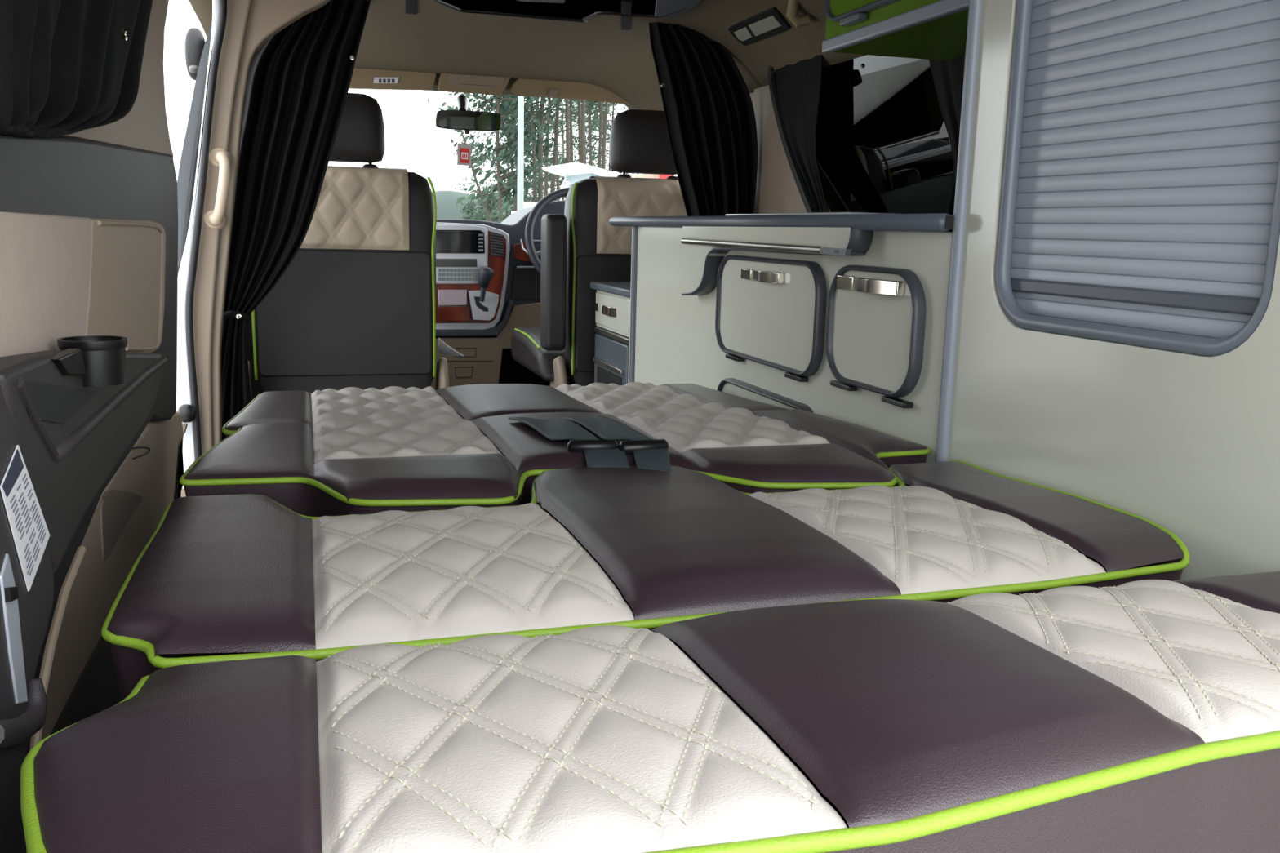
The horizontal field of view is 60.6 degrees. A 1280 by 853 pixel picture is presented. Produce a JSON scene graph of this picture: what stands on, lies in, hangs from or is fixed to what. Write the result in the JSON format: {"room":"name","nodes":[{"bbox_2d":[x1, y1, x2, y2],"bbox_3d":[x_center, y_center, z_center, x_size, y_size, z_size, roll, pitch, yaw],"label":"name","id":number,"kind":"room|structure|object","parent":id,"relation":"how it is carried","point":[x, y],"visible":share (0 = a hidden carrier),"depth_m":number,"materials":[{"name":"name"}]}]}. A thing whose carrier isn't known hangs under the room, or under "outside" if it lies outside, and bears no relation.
{"room":"vehicle interior","nodes":[
{"label":"vehicle interior","id":0,"kind":"room"},
{"bbox_2d":[0,0,183,852],"bbox_3d":[-0.574,-0.010,1.069,0.120,1.589,2.547,-2,11,-17],"label":"wall","id":1,"kind":"structure","parent":0,"point":[89,217],"depth_m":1.10,"materials":[{"name":"grey plastic"}]},
{"bbox_2d":[0,553,27,704],"bbox_3d":[-0.389,0.129,0.680,0.007,0.104,0.036,-2,11,-17],"label":"metal strip","id":2,"kind":"object","parent":1,"relation":"attached to","point":[9,592],"visible":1,"depth_m":0.68,"materials":[{"name":"grey metal"}]},
{"bbox_2d":[0,678,48,748],"bbox_3d":[-0.380,0.180,0.665,0.015,0.048,0.114,-2,11,-17],"label":"handle","id":3,"kind":"object","parent":1,"relation":"attached to","point":[16,731],"visible":1,"depth_m":0.68,"materials":[{"name":"grey plastic"}]},
{"bbox_2d":[0,444,49,591],"bbox_3d":[-0.403,0.058,0.720,0.002,0.098,0.114,-2,11,-17],"label":"warning label","id":4,"kind":"object","parent":1,"relation":"attached to","point":[30,533],"visible":1,"depth_m":0.71,"materials":[{"name":"white paper"}]},
{"bbox_2d":[0,0,152,138],"bbox_3d":[-0.554,-0.407,1.119,0.046,0.276,1.022,-2,11,-17],"label":"curtain","id":5,"kind":"object","parent":1,"relation":"hanging from","point":[67,67],"visible":1,"depth_m":0.94,"materials":[{"name":"black fabric"}]},
{"bbox_2d":[50,335,127,386],"bbox_3d":[-0.471,-0.049,0.925,0.056,0.040,0.165,-2,11,-17],"label":"cup holder","id":6,"kind":"object","parent":1,"relation":"attached to","point":[100,360],"visible":0.91,"depth_m":0.96,"materials":[{"name":"black plastic"}]},
{"bbox_2d":[246,313,550,399],"bbox_3d":[-0.825,-0.356,4.527,1.660,0.910,0.080,-2,11,-17],"label":"wall","id":7,"kind":"structure","parent":0,"point":[512,371],"depth_m":4.59,"materials":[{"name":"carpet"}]},
{"bbox_2d":[176,0,330,497],"bbox_3d":[-1.177,-0.471,3.462,0.457,1.498,1.837,-2,11,-17],"label":"door","id":8,"kind":"structure","parent":7,"relation":"in","point":[238,28],"depth_m":2.59,"materials":[{"name":"white paint"}]},
{"bbox_2d":[177,404,195,435],"bbox_3d":[-1.087,-0.011,2.613,0.051,0.085,0.030,-3,11,-25],"label":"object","id":9,"kind":"structure","parent":8,"relation":"attached to","point":[188,412],"depth_m":2.60,"materials":[{"name":"black plastic"}]},
{"bbox_2d":[184,27,205,79],"bbox_3d":[-1.305,-1.094,3.214,0.060,0.150,0.090,-2,11,-17],"label":"mirror","id":10,"kind":"object","parent":8,"relation":"attached to","point":[194,43],"visible":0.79,"depth_m":3.19,"materials":[{"name":"black plastic"}]},
{"bbox_2d":[430,200,564,390],"bbox_3d":[-0.481,-0.520,4.242,1.670,0.746,0.556,-2,11,-17],"label":"dashboard","id":11,"kind":"object","parent":7,"relation":"attached to","point":[479,331],"visible":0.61,"depth_m":3.98,"materials":[{"name":"grey plastic"}]},
{"bbox_2d":[477,266,493,302],"bbox_3d":[-0.550,-0.505,3.885,0.058,0.130,0.095,-2,11,-17],"label":"lever","id":12,"kind":"object","parent":11,"relation":"attached to","point":[486,273],"visible":1,"depth_m":3.85,"materials":[{"name":"grey plastic"}]},
{"bbox_2d":[489,231,504,256],"bbox_3d":[-0.515,-0.657,3.947,0.051,0.088,0.010,-2,11,-17],"label":"air vent","id":13,"kind":"object","parent":11,"relation":"attached to","point":[496,238],"depth_m":3.94,"materials":[{"name":"grey plastic"}]},
{"bbox_2d":[524,186,569,274],"bbox_3d":[-0.254,-0.661,3.871,0.376,0.368,0.348,10,13,40],"label":"steering wheel","id":14,"kind":"object","parent":11,"relation":"attached to","point":[534,255],"visible":0.27,"depth_m":3.78,"materials":[{"name":"grey plastic"}]},
{"bbox_3d":[-0.740,-1.004,4.110,1.520,0.476,0.536,-2,11,-17],"label":"window","id":15,"kind":"structure","parent":7,"relation":"in","visible":0},
{"bbox_2d":[457,142,471,165],"bbox_3d":[-0.649,-1.005,4.043,0.052,0.080,0.006,-2,11,-17],"label":"sticker","id":16,"kind":"object","parent":15,"relation":"attached to","point":[464,150],"visible":1,"depth_m":4.04,"materials":[{"name":"red paper"}]},
{"bbox_2d":[435,94,501,133],"bbox_3d":[-0.603,-1.079,3.782,0.222,0.143,0.170,-2,11,-17],"label":"mirror","id":17,"kind":"object","parent":15,"relation":"attached to","point":[462,118],"visible":1,"depth_m":3.71,"materials":[{"name":"black plastic"}]},
{"bbox_2d":[438,110,499,129],"bbox_3d":[-0.580,-1.038,3.708,0.207,0.059,0.003,-2,11,-17],"label":"mirror glass","id":18,"kind":"object","parent":17,"relation":"attached to","point":[447,119],"depth_m":3.71,"materials":[{"name":"black mirror"}]},
{"bbox_2d":[438,337,463,355],"bbox_3d":[-0.598,-0.248,3.408,0.119,0.060,0.046,8,12,30],"label":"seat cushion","id":19,"kind":"object","parent":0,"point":[443,348],"visible":1,"depth_m":3.41,"materials":[{"name":"grey leather"}]},
{"bbox_2d":[188,0,866,111],"bbox_3d":[-0.409,-1.015,2.990,1.509,0.217,1.721,-2,11,-17],"label":"ceiling","id":20,"kind":"structure","parent":0,"point":[438,39],"depth_m":3.14,"materials":[{"name":"fabric"}]},
{"bbox_2d":[221,0,370,440],"bbox_3d":[-0.901,-0.484,2.754,0.471,1.198,0.110,-2,11,-17],"label":"curtain","id":21,"kind":"object","parent":20,"relation":"hanging from","point":[299,81],"visible":0.75,"depth_m":2.73,"materials":[{"name":"black fabric"}]},
{"bbox_2d":[349,67,435,89],"bbox_3d":[-0.912,-1.169,3.680,0.446,0.092,0.028,-2,11,-17],"label":"sun visor","id":22,"kind":"object","parent":20,"relation":"attached to","point":[362,78],"visible":0.58,"depth_m":3.69,"materials":[{"name":"brown fabric"}]},
{"bbox_2d":[405,0,417,14],"bbox_3d":[-0.574,-1.063,2.744,0.029,0.006,0.289,-1,10,-11],"label":"tab","id":23,"kind":"object","parent":20,"relation":"attached to","point":[411,5],"visible":1,"depth_m":2.79,"materials":[{"name":"black fabric"}]},
{"bbox_2d":[437,72,510,94],"bbox_3d":[-0.571,-1.187,3.779,0.249,0.078,0.039,-2,11,-17],"label":"lamp","id":24,"kind":"object","parent":20,"relation":"attached to","point":[449,82],"visible":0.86,"depth_m":3.76,"materials":[{"name":"plastic"}]},
{"bbox_2d":[460,84,489,88],"bbox_3d":[-0.568,-1.170,3.765,0.101,0.010,0.004,-2,11,-17],"label":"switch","id":25,"kind":"object","parent":24,"relation":"attached to","point":[462,86],"depth_m":3.76,"materials":[{"name":"beige plastic"}]},
{"bbox_2d":[433,0,702,22],"bbox_3d":[-0.220,-1.015,2.450,0.854,0.036,0.896,-2,11,-17],"label":"sunroof","id":26,"kind":"object","parent":20,"relation":"attached to","point":[562,2],"depth_m":2.77,"materials":[{"name":"black glass"}]},
{"bbox_2d":[621,0,631,29],"bbox_3d":[-0.035,-1.068,2.842,0.026,0.006,0.391,1,10,-1],"label":"tab","id":27,"kind":"object","parent":26,"relation":"attached to","point":[626,5],"visible":1,"depth_m":2.80,"materials":[{"name":"black plastic"}]},
{"bbox_2d":[510,78,630,104],"bbox_3d":[-0.101,-1.190,3.924,0.732,0.085,0.032,-2,11,-17],"label":"sun visor","id":28,"kind":"object","parent":20,"relation":"attached to","point":[521,86],"visible":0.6,"depth_m":3.87,"materials":[{"name":"brown fabric"}]},
{"bbox_2d":[648,22,757,216],"bbox_3d":[0.176,-0.810,3.036,0.334,0.606,0.082,-2,11,-17],"label":"curtain","id":29,"kind":"object","parent":20,"relation":"hanging from","point":[708,109],"visible":0.88,"depth_m":3.03,"materials":[{"name":"black fabric"}]},
{"bbox_2d":[728,6,791,45],"bbox_3d":[0.300,-0.999,2.726,0.078,0.051,0.327,-2,11,-17],"label":"ceiling lamp","id":30,"kind":"object","parent":20,"relation":"attached to","point":[768,23],"visible":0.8,"depth_m":2.71,"materials":[{"name":"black plastic"}]},
{"bbox_2d":[733,26,751,40],"bbox_3d":[0.267,-1.008,2.814,0.034,0.020,0.104,-2,11,-17],"label":"switch","id":31,"kind":"object","parent":30,"relation":"attached to","point":[741,33],"depth_m":2.81,"materials":[{"name":"grey plastic"}]},
{"bbox_2d":[786,0,809,27],"bbox_3d":[0.363,-0.948,2.496,0.063,0.068,0.049,-2,11,-17],"label":"grip","id":32,"kind":"object","parent":20,"relation":"attached to","point":[792,13],"visible":1,"depth_m":2.50,"materials":[{"name":"beige plastic"}]},
{"bbox_2d":[749,49,831,213],"bbox_3d":[0.560,-0.273,2.514,0.173,1.530,4.702,-1,11,-15],"label":"wall","id":33,"kind":"structure","parent":0,"point":[781,187],"depth_m":2.98,"materials":[{"name":"beige plastic"}]},
{"bbox_2d":[422,75,580,99],"bbox_3d":[-0.657,-1.207,3.815,1.520,0.072,0.075,-2,11,-17],"label":"trim","id":34,"kind":"structure","parent":33,"relation":"attached to","point":[507,91],"depth_m":3.84,"materials":[{"name":"plastic"}]},
{"bbox_2d":[775,54,829,212],"bbox_3d":[0.408,-0.710,2.766,0.024,0.463,0.387,-2,11,-17],"label":"curtain","id":35,"kind":"object","parent":33,"relation":"hanging from","point":[798,84],"visible":0.81,"depth_m":2.74,"materials":[{"name":"black fabric"}]},
{"bbox_2d":[816,54,953,213],"bbox_3d":[0.589,-0.623,2.371,0.072,0.450,1.340,-2,11,-17],"label":"window","id":36,"kind":"structure","parent":33,"relation":"in","point":[883,145],"depth_m":2.48,"materials":[{"name":"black glass"}]},
{"bbox_2d":[928,56,964,215],"bbox_3d":[0.611,-0.557,2.112,0.026,0.388,0.272,-2,11,-17],"label":"curtain","id":37,"kind":"object","parent":36,"relation":"hanging from","point":[948,76],"visible":0.13,"depth_m":2.12,"materials":[{"name":"black fabric"}]},
{"bbox_2d":[822,0,968,61],"bbox_3d":[0.584,-0.775,1.742,0.310,0.266,0.724,-2,11,-17],"label":"upper cabinet","id":38,"kind":"object","parent":33,"relation":"attached to","point":[926,29],"visible":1,"depth_m":1.90,"materials":[{"name":"green laminate"}]},
{"bbox_3d":[-0.167,0.481,2.431,1.700,0.040,4.700,-2,11,-17],"label":"floor","id":39,"kind":"structure","parent":0,"visible":0},
{"bbox_2d":[248,93,448,400],"bbox_3d":[-0.913,-0.357,3.359,0.576,1.238,0.614,-2,11,-17],"label":"seat","id":40,"kind":"object","parent":39,"relation":"on","point":[355,304],"visible":0.58,"depth_m":3.07,"materials":[{"name":"black leather"}]},
{"bbox_2d":[511,109,687,388],"bbox_3d":[-0.068,-0.380,3.602,0.625,1.238,0.640,-2,11,-17],"label":"seat","id":41,"kind":"object","parent":39,"relation":"on","point":[580,246],"visible":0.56,"depth_m":3.27,"materials":[{"name":"black leather"}]},
{"bbox_2d":[511,326,569,381],"bbox_3d":[-0.102,-0.252,3.671,0.580,0.125,0.534,-2,11,-17],"label":"seat cushion","id":42,"kind":"object","parent":41,"relation":"on","point":[527,350],"depth_m":3.47,"materials":[{"name":"black leather"}]},
{"bbox_2d":[590,281,631,385],"bbox_3d":[0.093,-0.034,3.141,0.402,0.734,0.423,-2,11,-17],"label":"drawer cabinet","id":43,"kind":"object","parent":39,"relation":"on","point":[611,360],"depth_m":3.03,"materials":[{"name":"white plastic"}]},
{"bbox_2d":[628,226,951,462],"bbox_3d":[0.377,0.054,2.234,0.470,0.896,1.465,-2,11,-17],"label":"kitchen cabinet","id":44,"kind":"object","parent":39,"relation":"on","point":[857,340],"visible":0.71,"depth_m":1.80,"materials":[{"name":"beige laminate"}]},
{"bbox_2d":[608,213,954,231],"bbox_3d":[0.364,-0.410,2.222,0.474,0.023,1.642,-2,11,-17],"label":"countertop","id":45,"kind":"structure","parent":44,"relation":"on","point":[932,222],"depth_m":1.73,"materials":[{"name":"black plastic"}]},
{"bbox_2d":[680,226,873,295],"bbox_3d":[0.208,-0.285,1.965,0.046,0.147,0.760,-2,11,-17],"label":"ledge","id":46,"kind":"object","parent":45,"relation":"attached to","point":[704,248],"visible":0.93,"depth_m":1.96,"materials":[{"name":"beige laminate"}]},
{"bbox_2d":[725,212,896,215],"bbox_3d":[0.421,-0.391,2.044,0.350,0.006,0.540,-2,11,-17],"label":"lid","id":47,"kind":"object","parent":45,"relation":"on","point":[806,213],"visible":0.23,"depth_m":1.88,"materials":[{"name":"clear glass"}]},
{"bbox_2d":[935,0,1279,579],"bbox_3d":[0.780,-0.001,0.928,0.450,1.490,1.194,-2,11,-17],"label":"cabinet","id":48,"kind":"object","parent":39,"relation":"on","point":[1112,332],"visible":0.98,"depth_m":1.13,"materials":[{"name":"beige laminate"}]},
{"bbox_2d":[1010,0,1279,337],"bbox_3d":[0.518,-0.412,1.100,0.003,0.694,0.471,-2,11,-17],"label":"roller shutter","id":49,"kind":"object","parent":48,"relation":"hanging from","point":[1148,148],"depth_m":1.11,"materials":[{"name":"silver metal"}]},
{"bbox_3d":[-0.053,0.433,1.394,0.800,0.430,1.500,-2,11,-17],"label":"platform","id":50,"kind":"object","parent":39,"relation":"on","visible":0},
{"bbox_2d":[222,382,789,438],"bbox_3d":[-0.228,0.025,1.893,0.896,0.173,0.442,-2,11,-17],"label":"cushion","id":51,"kind":"object","parent":50,"relation":"on","point":[468,402],"visible":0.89,"depth_m":1.82,"materials":[{"name":"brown leather"}]},
{"bbox_2d":[178,407,930,516],"bbox_3d":[-0.085,0.093,1.435,0.937,0.166,0.502,-2,11,-17],"label":"cushion","id":52,"kind":"object","parent":50,"relation":"on","point":[336,466],"visible":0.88,"depth_m":1.31,"materials":[{"name":"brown leather"}]},
{"bbox_2d":[101,459,1190,700],"bbox_3d":[0.015,0.168,1.089,0.954,0.194,0.522,-2,11,-17],"label":"cushion","id":53,"kind":"object","parent":50,"relation":"on","point":[242,576],"visible":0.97,"depth_m":0.92,"materials":[{"name":"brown leather"}]},
{"bbox_2d":[508,417,629,467],"bbox_3d":[-0.089,0.013,1.408,0.070,0.023,0.331,-3,11,-23],"label":"belt","id":54,"kind":"object","parent":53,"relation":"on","point":[597,452],"visible":1,"depth_m":1.33,"materials":[{"name":"grey"}]},
{"bbox_2d":[563,415,671,471],"bbox_3d":[-0.023,0.015,1.407,0.065,0.023,0.347,-2,11,-20],"label":"belt","id":55,"kind":"object","parent":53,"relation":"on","point":[649,453],"visible":0.97,"depth_m":1.34,"materials":[{"name":"grey fabric"}]},
{"bbox_2d":[20,571,1279,852],"bbox_3d":[0.173,0.255,0.696,1.014,0.245,0.323,-2,11,-17],"label":"cushion","id":56,"kind":"object","parent":50,"relation":"on","point":[1139,716],"visible":1,"depth_m":0.57,"materials":[{"name":"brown leather"}]},
{"label":"outside","id":57,"kind":"structure","parent":0,"visible":0},
{"bbox_3d":[-9.864,-17.081,100.062,280.000,0.040,320.000,-2,11,-17],"label":"ground","id":58,"kind":"structure","parent":57,"visible":0},
{"bbox_2d":[427,93,511,222],"bbox_3d":[-2.737,-3.667,17.620,1.290,3.302,0.973,-2,11,-17],"label":"tree","id":59,"kind":"object","parent":58,"relation":"on","point":[485,198],"visible":0.63,"depth_m":17.50,"materials":[{"name":"green plant"}]},
{"bbox_2d":[456,198,488,220],"bbox_3d":[-8.826,-11.027,58.995,1.853,2.815,2.132,7,12,30],"label":"shrub","id":60,"kind":"object","parent":58,"relation":"on","point":[470,210],"visible":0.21,"depth_m":58.56,"materials":[{"name":"green plant"}]},
{"bbox_2d":[431,190,533,221],"bbox_3d":[35.452,-38.053,200.440,150.000,7.859,30.000,-2,11,-17],"label":"hills","id":61,"kind":"structure","parent":58,"relation":"on","point":[446,208],"depth_m":171.32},
{"bbox_2d":[469,182,511,222],"bbox_3d":[-5.319,-7.382,39.442,1.882,2.726,2.029,4,11,13],"label":"shrub","id":62,"kind":"object","parent":58,"relation":"on","point":[495,219],"visible":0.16,"depth_m":39.41,"materials":[{"name":"green plant"}]},
{"bbox_2d":[448,92,557,222],"bbox_3d":[-2.812,-6.538,22.359,2.264,7.257,2.048,9,13,36],"label":"pine tree","id":63,"kind":"object","parent":58,"relation":"on","point":[501,186],"visible":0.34,"depth_m":22.36,"materials":[{"name":"green plant"}]},
{"bbox_2d":[454,94,553,220],"bbox_3d":[-4.854,-11.151,41.340,4.009,9.478,3.746,9,13,37],"label":"tree","id":64,"kind":"object","parent":58,"relation":"on","point":[492,132],"visible":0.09,"depth_m":41.08,"materials":[{"name":"green plant"}]},
{"bbox_2d":[516,95,524,210],"bbox_3d":[-1.907,-4.261,14.557,0.748,5.550,0.100,-2,11,-17],"label":"lamp post","id":65,"kind":"object","parent":58,"relation":"on","point":[520,99],"visible":0.24,"depth_m":14.73,"materials":[{"name":"grey metal"}]},
{"bbox_2d":[480,94,564,211],"bbox_3d":[-2.657,-7.285,24.324,2.165,8.037,2.026,-2,11,-17],"label":"pine tree","id":66,"kind":"object","parent":58,"relation":"on","point":[511,161],"visible":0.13,"depth_m":24.60,"materials":[{"name":"green plant"}]},
{"bbox_2d":[511,202,537,214],"bbox_3d":[0.168,-2.790,17.866,4.566,1.580,0.500,-2,11,-17],"label":"wall","id":67,"kind":"structure","parent":58,"relation":"on","point":[526,205],"depth_m":17.10,"materials":[{"name":"white"}]},
{"bbox_2d":[486,94,564,202],"bbox_3d":[-2.405,-7.128,23.244,1.780,8.120,1.804,4,10,12],"label":"pine tree","id":68,"kind":"object","parent":58,"relation":"on","point":[548,109],"visible":0.07,"depth_m":23.43,"materials":[{"name":"green plant"}]},
{"bbox_2d":[493,95,577,217],"bbox_3d":[-4.234,-11.444,43.329,3.654,9.379,4.123,3,10,7],"label":"tree","id":69,"kind":"object","parent":58,"relation":"on","point":[545,116],"visible":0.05,"depth_m":43.18,"materials":[{"name":"green plant"}]},
{"bbox_2d":[537,97,544,201],"bbox_3d":[-2.077,-7.310,23.520,1.513,8.400,1.495,5,11,21],"label":"pine tree","id":70,"kind":"object","parent":58,"relation":"on","point":[541,117],"visible":0.06,"depth_m":23.71,"materials":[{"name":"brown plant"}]},
{"bbox_2d":[543,97,551,196],"bbox_3d":[-2.246,-8.470,28.542,1.530,8.885,1.612,1,10,-2],"label":"pine tree","id":71,"kind":"object","parent":58,"relation":"on","point":[545,187],"visible":0.03,"depth_m":28.78,"materials":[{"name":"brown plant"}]},
{"bbox_2d":[550,99,559,200],"bbox_3d":[-1.708,-7.132,24.570,1.646,7.692,1.442,-2,11,-17],"label":"pine tree","id":72,"kind":"object","parent":58,"relation":"on","point":[557,121],"visible":0.02,"depth_m":24.87,"materials":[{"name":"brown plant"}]},
{"bbox_2d":[514,97,599,202],"bbox_3d":[-3.036,-10.925,40.629,3.721,9.374,3.703,-4,11,-25],"label":"tree","id":73,"kind":"object","parent":58,"relation":"on","point":[561,157],"visible":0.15,"depth_m":40.44,"materials":[{"name":"green plant"}]},
{"bbox_2d":[555,102,559,200],"bbox_3d":[-2.325,-8.954,30.602,1.533,9.099,1.307,-6,13,-36],"label":"pine tree","id":74,"kind":"object","parent":58,"relation":"on","point":[557,175],"visible":0.02,"depth_m":30.79,"materials":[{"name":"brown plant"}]},
{"bbox_2d":[551,97,582,162],"bbox_3d":[-1.661,-7.721,26.622,1.395,8.123,1.616,2,10,2],"label":"pine tree","id":75,"kind":"object","parent":58,"relation":"on","point":[570,100],"visible":0.03,"depth_m":26.74,"materials":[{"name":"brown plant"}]},
{"bbox_2d":[564,98,569,199],"bbox_3d":[-1.663,-7.505,23.450,1.293,8.825,1.560,-2,11,-17],"label":"pine tree","id":76,"kind":"object","parent":58,"relation":"on","point":[567,138],"visible":0.02,"depth_m":23.78,"materials":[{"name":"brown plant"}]},
{"bbox_2d":[549,98,586,162],"bbox_3d":[-2.031,-8.512,31.836,1.450,7.806,1.396,-7,13,-40],"label":"pine tree","id":77,"kind":"object","parent":58,"relation":"on","point":[561,122],"visible":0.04,"depth_m":31.74,"materials":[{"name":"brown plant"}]},
{"bbox_2d":[577,99,581,163],"bbox_3d":[-1.390,-8.030,24.519,1.292,9.490,1.479,-6,12,-34],"label":"pine tree","id":78,"kind":"object","parent":58,"relation":"on","point":[579,100],"visible":0.02,"depth_m":24.78,"materials":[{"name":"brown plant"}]},
{"bbox_2d":[571,99,587,164],"bbox_3d":[-1.515,-8.186,28.670,1.328,8.316,1.553,-6,13,-36],"label":"pine tree","id":79,"kind":"object","parent":58,"relation":"on","point":[585,100],"visible":0.02,"depth_m":28.89,"materials":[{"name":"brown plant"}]},
{"bbox_2d":[549,100,616,200],"bbox_3d":[-2.281,-11.722,45.012,3.678,9.419,4.243,4,11,16],"label":"tree","id":80,"kind":"object","parent":58,"relation":"on","point":[588,158],"visible":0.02,"depth_m":44.65,"materials":[{"name":"green plant"}]},
{"bbox_2d":[581,99,585,164],"bbox_3d":[-1.076,-7.935,23.687,1.294,9.616,1.427,9,13,35],"label":"pine tree","id":81,"kind":"object","parent":58,"relation":"on","point":[583,111],"visible":0.02,"depth_m":23.86,"materials":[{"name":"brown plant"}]},
{"bbox_2d":[559,99,611,165],"bbox_3d":[-1.328,-8.198,29.899,1.634,7.911,1.461,10,13,39],"label":"pine tree","id":82,"kind":"object","parent":58,"relation":"on","point":[589,112],"visible":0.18,"depth_m":29.84,"materials":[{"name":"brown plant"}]},
{"bbox_2d":[581,100,611,168],"bbox_3d":[-0.887,-7.433,25.971,1.566,7.827,1.625,-2,11,-17],"label":"pine tree","id":83,"kind":"object","parent":58,"relation":"on","point":[588,104],"visible":0.06,"depth_m":26.05,"materials":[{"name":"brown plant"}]},
{"bbox_2d":[560,100,638,199],"bbox_3d":[-1.384,-11.118,42.370,3.859,9.215,3.512,8,12,33],"label":"tree","id":84,"kind":"object","parent":58,"relation":"on","point":[596,139],"visible":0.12,"depth_m":42.13,"materials":[{"name":"green plant"}]},
{"bbox_2d":[586,102,617,169],"bbox_3d":[-1.192,-8.811,32.987,1.323,8.025,1.639,-2,11,-17],"label":"pine tree","id":85,"kind":"object","parent":58,"relation":"on","point":[611,104],"visible":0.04,"depth_m":32.99,"materials":[{"name":"green plant"}]},
{"bbox_2d":[600,102,608,168],"bbox_3d":[-0.516,-8.158,24.868,1.528,9.661,1.593,-2,11,-17],"label":"pine tree","id":86,"kind":"object","parent":58,"relation":"on","point":[606,109],"visible":0.06,"depth_m":25.12,"materials":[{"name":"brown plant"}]},
{"bbox_2d":[542,162,671,188],"bbox_3d":[1.503,-2.221,13.866,5.301,1.949,1.600,-2,11,-17],"label":"canopy","id":87,"kind":"object","parent":58,"relation":"on","point":[573,172],"visible":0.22,"depth_m":12.77,"materials":[{"name":"white paint"}]},
{"bbox_2d":[630,173,659,178],"bbox_3d":[0.061,-3.034,13.534,0.384,0.236,0.100,-2,11,-17],"label":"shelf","id":88,"kind":"object","parent":87,"relation":"attached to","point":[640,175],"depth_m":13.48,"materials":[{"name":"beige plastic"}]},
{"bbox_2d":[659,174,671,178],"bbox_3d":[0.318,-3.034,13.401,0.146,0.219,0.100,-2,11,-17],"label":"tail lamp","id":89,"kind":"object","parent":87,"relation":"attached to","point":[661,176],"depth_m":13.35,"materials":[{"name":"red plastic"}]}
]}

